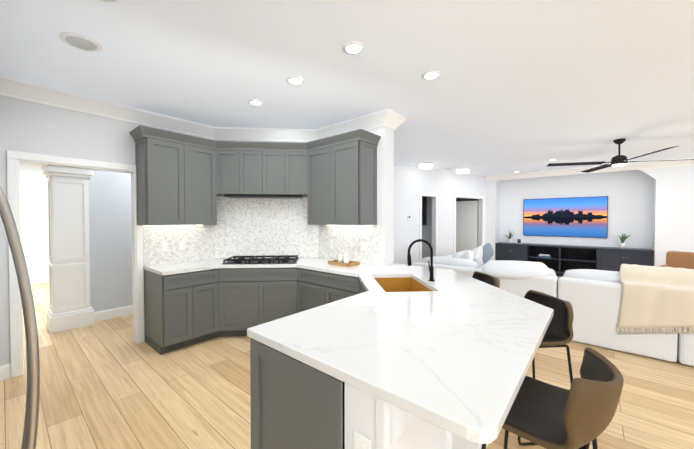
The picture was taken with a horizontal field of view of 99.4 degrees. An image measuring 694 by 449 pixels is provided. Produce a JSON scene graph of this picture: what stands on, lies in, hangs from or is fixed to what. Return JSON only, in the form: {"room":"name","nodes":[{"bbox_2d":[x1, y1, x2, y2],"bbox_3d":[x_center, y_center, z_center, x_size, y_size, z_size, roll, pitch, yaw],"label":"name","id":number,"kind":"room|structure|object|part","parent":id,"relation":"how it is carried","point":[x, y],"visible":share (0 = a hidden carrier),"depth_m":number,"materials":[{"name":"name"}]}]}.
{"room":"kitchen","nodes":[
{"label":"kitchen","id":0,"kind":"room"},
{"bbox_2d":[41,165,94,333],"bbox_3d":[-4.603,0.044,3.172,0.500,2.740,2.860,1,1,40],"label":"column","id":1,"kind":"structure","parent":0,"point":[69,249],"depth_m":3.95,"materials":[{"name":"white wood"}]},
{"bbox_2d":[0,96,693,365],"bbox_3d":[0.804,0.021,4.570,17.200,2.740,18.200,1,1,40],"label":"wall","id":2,"kind":"structure","parent":0,"point":[31,127],"depth_m":6.31,"materials":[{"name":"white paint"}]},
{"bbox_2d":[0,366,2,380],"bbox_3d":[-2.285,1.368,1.913,2.330,0.135,0.044,1,1,40],"label":"baseboard","id":3,"kind":"structure","parent":2,"relation":"attached to","point":[1,375],"depth_m":2.68,"materials":[{"name":"white wood"}]},
{"bbox_2d":[20,185,30,264],"bbox_3d":[-7.623,0.016,6.052,0.033,1.780,1.510,1,1,40],"label":"window","id":4,"kind":"structure","parent":2,"relation":"in","point":[25,213],"depth_m":6.57,"materials":[{"name":"white"}]},
{"bbox_2d":[30,277,48,283],"bbox_3d":[-8.067,1.307,5.578,0.014,0.135,8.000,1,1,40],"label":"baseboard","id":5,"kind":"structure","parent":2,"relation":"attached to","point":[42,279],"depth_m":6.76,"materials":[{"name":"white wood"}]},
{"bbox_2d":[7,150,143,377],"bbox_3d":[-2.824,0.365,3.153,0.160,2.100,1.050,1,1,40],"label":"door frame","id":6,"kind":"structure","parent":2,"relation":"attached to","point":[15,159],"depth_m":2.87,"materials":[{"name":"white wood"}]},
{"bbox_2d":[94,305,132,321],"bbox_3d":[-2.951,1.316,5.031,0.014,0.135,2.200,1,1,40],"label":"baseboard","id":7,"kind":"structure","parent":2,"relation":"attached to","point":[127,310],"depth_m":4.39,"materials":[{"name":"white wood"}]},
{"bbox_2d":[133,125,228,228],"bbox_3d":[-2.030,-0.532,3.681,0.383,1.076,0.930,1,1,40],"label":"upper cabinet","id":8,"kind":"object","parent":2,"relation":"attached to","point":[176,173],"depth_m":3.47,"materials":[{"name":"paint"}]},
{"bbox_2d":[217,141,304,196],"bbox_3d":[-1.133,-0.739,4.113,1.183,0.676,1.183,1,1,40],"label":"upper cabinet","id":9,"kind":"object","parent":2,"relation":"attached to","point":[242,166],"depth_m":3.87,"materials":[{"name":"paint"}]},
{"bbox_2d":[143,196,384,265],"bbox_3d":[-0.990,0.050,3.532,2.173,0.884,1.904,1,1,40],"label":"backsplash","id":10,"kind":"structure","parent":2,"relation":"attached to","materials":[{"name":"tile"}]},
{"bbox_2d":[213,193,320,264],"bbox_3d":[-1.140,0.039,4.224,1.045,0.884,1.046,1,1,40],"label":"backsplash","id":11,"kind":"structure","parent":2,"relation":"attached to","point":[262,229],"depth_m":4.21,"materials":[{"name":"tile"}]},
{"bbox_2d":[297,129,376,224],"bbox_3d":[-0.144,-0.534,3.800,1.020,1.076,0.383,1,1,40],"label":"upper cabinet","id":12,"kind":"object","parent":2,"relation":"attached to","point":[341,169],"depth_m":3.57,"materials":[{"name":"paint"}]},
{"bbox_2d":[0,75,693,181],"bbox_3d":[3.019,-1.257,3.510,8.280,0.150,9.310,1,1,40],"label":"crown molding","id":13,"kind":"structure","parent":2,"relation":"attached to","point":[43,94],"depth_m":3.69,"materials":[{"name":"white wood"}]},
{"bbox_2d":[422,196,426,224],"bbox_3d":[1.683,-0.428,8.053,0.929,0.880,0.470,-1,1,-33],"label":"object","id":14,"kind":"object","parent":2,"relation":"attached to","point":[424,210],"visible":0.06,"depth_m":8.07,"materials":[{"name":"black"}]},
{"bbox_2d":[419,194,437,261],"bbox_3d":[2.050,0.289,7.379,0.196,2.110,0.615,1,1,40],"label":"door frame","id":15,"kind":"structure","parent":2,"relation":"attached to","point":[433,195],"depth_m":7.44,"materials":[{"name":"white wood"}]},
{"bbox_2d":[456,201,477,252],"bbox_3d":[3.601,0.301,9.062,0.821,2.030,0.199,1,1,40],"label":"door leaf","id":16,"kind":"structure","parent":2,"relation":"attached to","point":[466,225],"depth_m":8.96,"materials":[{"name":"white wood"}]},
{"bbox_2d":[453,194,484,253],"bbox_3d":[3.451,0.249,8.296,0.412,2.160,1.352,1,1,40],"label":"door frame","id":17,"kind":"structure","parent":2,"relation":"attached to","point":[455,195],"depth_m":7.99,"materials":[{"name":"white wood"}]},
{"bbox_2d":[523,196,607,237],"bbox_3d":[5.789,-0.195,7.908,1.820,1.040,0.044,1,1,40],"label":"tv","id":18,"kind":"object","parent":2,"relation":"attached to","point":[576,217],"visible":0.98,"depth_m":7.82,"materials":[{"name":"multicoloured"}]},
{"bbox_2d":[0,276,693,448],"bbox_3d":[0.804,1.451,4.594,17.200,0.120,18.200,1,1,40],"label":"floor","id":19,"kind":"structure","parent":0,"point":[108,384],"depth_m":2.48,"materials":[{"name":"brown wood"}]},
{"bbox_2d":[0,186,39,448],"bbox_3d":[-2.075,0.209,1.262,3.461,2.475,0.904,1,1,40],"label":"handle","id":20,"kind":"object","parent":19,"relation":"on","point":[30,431],"visible":1,"depth_m":0.80,"materials":[{"name":"grey metal"}]},
{"bbox_2d":[144,289,192,354],"bbox_3d":[-1.961,0.972,3.563,0.673,0.873,0.658,1,1,40],"label":"base cabinet","id":21,"kind":"object","parent":19,"relation":"on","point":[168,326],"depth_m":3.27,"materials":[{"name":"paint"}]},
{"bbox_2d":[193,309,240,344],"bbox_3d":[0.079,0.988,2.578,0.700,0.874,2.398,1,1,40],"label":"base cabinet","id":22,"kind":"object","parent":19,"relation":"on","point":[204,328],"depth_m":3.52,"materials":[{"name":"paint"}]},
{"bbox_2d":[241,333,472,448],"bbox_3d":[0.575,0.995,2.155,0.875,0.874,2.398,1,1,40],"label":"kitchen island","id":23,"kind":"object","parent":19,"relation":"on","point":[295,404],"depth_m":1.21,"materials":[{"name":"paint"}]},
{"bbox_2d":[143,257,553,448],"bbox_3d":[-0.345,0.523,2.943,3.928,0.041,2.420,1,1,40],"label":"countertop","id":24,"kind":"structure","parent":23,"relation":"on","point":[451,350],"depth_m":1.58,"materials":[{"name":"white stone"}]},
{"bbox_2d":[222,255,298,263],"bbox_3d":[-1.115,0.462,3.908,0.988,0.048,0.988,1,1,40],"label":"cooktop","id":25,"kind":"object","parent":24,"relation":"in","point":[239,259],"depth_m":3.80,"materials":[{"name":"grey metal"}]},
{"bbox_2d":[374,277,430,291],"bbox_3d":[0.478,0.605,2.631,0.851,0.364,0.851,1,1,40],"label":"sink","id":26,"kind":"object","parent":24,"relation":"in","point":[381,284],"depth_m":3.00,"materials":[{"name":"metal"}]},
{"bbox_2d":[407,239,434,280],"bbox_3d":[0.676,0.319,2.653,0.190,0.376,0.222,1,1,40],"label":"faucet","id":27,"kind":"object","parent":24,"relation":"on","point":[431,268],"depth_m":2.64,"materials":[{"name":"black metal"}]},
{"bbox_3d":[0.399,0.992,2.317,1.526,0.873,2.404,1,1,40],"label":"peninsula panel","id":28,"kind":"part","parent":23,"relation":"part of","materials":[{"name":"white wood"}]},
{"bbox_2d":[472,271,499,287],"bbox_3d":[1.249,0.958,2.947,0.495,0.918,0.462,0,1,-5],"label":"stool","id":29,"kind":"object","parent":19,"relation":"on","point":[487,279],"visible":0.15,"depth_m":3.03,"materials":[{"name":"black leather"}]},
{"bbox_2d":[518,290,573,445],"bbox_3d":[1.315,0.972,2.125,0.495,0.918,0.462,0,1,-5],"label":"stool","id":30,"kind":"object","parent":19,"relation":"on","point":[559,332],"visible":0.35,"depth_m":2.03,"materials":[{"name":"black leather"}]},
{"bbox_2d":[481,347,623,448],"bbox_3d":[0.823,0.987,1.245,0.495,0.918,0.462,1,1,44],"label":"stool","id":31,"kind":"object","parent":19,"relation":"on","point":[580,414],"visible":0.71,"depth_m":1.10,"materials":[{"name":"beige leather"}]},
{"bbox_2d":[412,243,693,365],"bbox_3d":[3.546,0.899,4.720,4.000,0.954,3.079,1,1,40],"label":"sofa","id":32,"kind":"object","parent":19,"relation":"on","point":[644,310],"visible":0.71,"depth_m":3.29,"materials":[{"name":"fabric"}]},
{"bbox_2d":[617,264,693,334],"bbox_3d":[3.551,0.842,3.121,1.034,0.736,0.611,1,1,40],"label":"throw","id":33,"kind":"object","parent":32,"relation":"on","point":[652,300],"depth_m":3.10,"materials":[{"name":"beige fabric"}]},
{"bbox_2d":[495,230,653,276],"bbox_3d":[5.685,0.758,7.693,3.210,1.161,0.529,1,1,40],"label":"console","id":34,"kind":"object","parent":19,"relation":"on","point":[559,260],"visible":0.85,"depth_m":7.65,"materials":[{"name":"black dark painted wood"}]},
{"bbox_2d":[538,254,572,269],"bbox_3d":[5.619,1.013,7.697,1.030,0.409,0.240,1,1,40],"label":"books","id":35,"kind":"object","parent":34,"relation":"on","point":[540,255],"depth_m":7.81,"materials":[{"name":"paper"}]},
{"bbox_2d":[658,251,693,268],"bbox_3d":[5.969,0.941,5.157,0.731,0.880,0.700,-1,1,-30],"label":"armchair","id":36,"kind":"object","parent":19,"relation":"on","point":[677,259],"visible":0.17,"depth_m":5.38,"materials":[{"name":"leather"}]},
{"bbox_2d":[0,0,693,175],"bbox_3d":[0.804,-1.399,4.546,17.200,0.100,18.200,1,1,40],"label":"ceiling","id":37,"kind":"structure","parent":0,"point":[522,86],"depth_m":2.46,"materials":[{"name":"white paint"}]},
{"bbox_2d":[59,32,101,51],"bbox_3d":[-1.902,-1.300,2.110,0.230,0.015,0.230,1,1,40],"label":"ceiling vent","id":38,"kind":"object","parent":37,"relation":"in","point":[80,41],"visible":0.96,"depth_m":2.09,"materials":[{"name":"white plastic"}]},
{"bbox_2d":[248,99,263,105],"bbox_3d":[-0.989,-1.320,3.198,0.170,0.010,0.170,1,1,40],"label":"recessed light","id":39,"kind":"object","parent":37,"relation":"in","point":[254,102],"visible":1,"depth_m":3.19,"materials":[{"name":"white"}]},
{"bbox_2d":[286,76,304,84],"bbox_3d":[-0.473,-1.312,2.693,0.170,0.010,0.170,1,1,40],"label":"recessed light","id":40,"kind":"object","parent":37,"relation":"in","point":[294,80],"visible":1,"depth_m":2.68,"materials":[{"name":"white"}]},
{"bbox_2d":[342,41,364,54],"bbox_3d":[0.050,-1.303,2.182,0.170,0.010,0.170,1,1,40],"label":"recessed light","id":41,"kind":"object","parent":37,"relation":"in","point":[353,48],"visible":1,"depth_m":2.17,"materials":[{"name":"white"}]},
{"bbox_2d":[419,162,432,168],"bbox_3d":[1.800,-1.332,6.720,0.320,0.104,0.320,1,1,40],"label":"light","id":42,"kind":"object","parent":37,"relation":"attached to","point":[427,165],"visible":1,"depth_m":6.61,"materials":[{"name":"white metal"}]},
{"bbox_2d":[421,70,440,79],"bbox_3d":[0.741,-1.310,2.592,0.170,0.010,0.170,1,1,40],"label":"recessed light","id":43,"kind":"object","parent":37,"relation":"in","point":[431,75],"visible":1,"depth_m":2.59,"materials":[{"name":"white"}]},
{"bbox_2d":[442,167,459,169],"bbox_3d":[2.568,-1.387,7.313,0.320,0.014,0.320,-1,1,-34],"label":"ceiling vent","id":44,"kind":"object","parent":37,"relation":"in","point":[450,168],"visible":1,"depth_m":7.27,"materials":[{"name":"white"}]},
{"bbox_2d":[456,168,469,173],"bbox_3d":[2.915,-1.344,7.413,0.320,0.104,0.320,1,1,40],"label":"light","id":45,"kind":"object","parent":37,"relation":"attached to","point":[462,171],"visible":1,"depth_m":7.32,"materials":[{"name":"white metal"}]},
{"bbox_2d":[546,138,693,172],"bbox_3d":[4.339,-1.142,4.692,1.518,0.417,1.518,-1,1,-32],"label":"ceiling fan","id":46,"kind":"object","parent":37,"relation":"hanging from","point":[619,160],"visible":1,"depth_m":4.69,"materials":[{"name":"black metal"}]}
]}

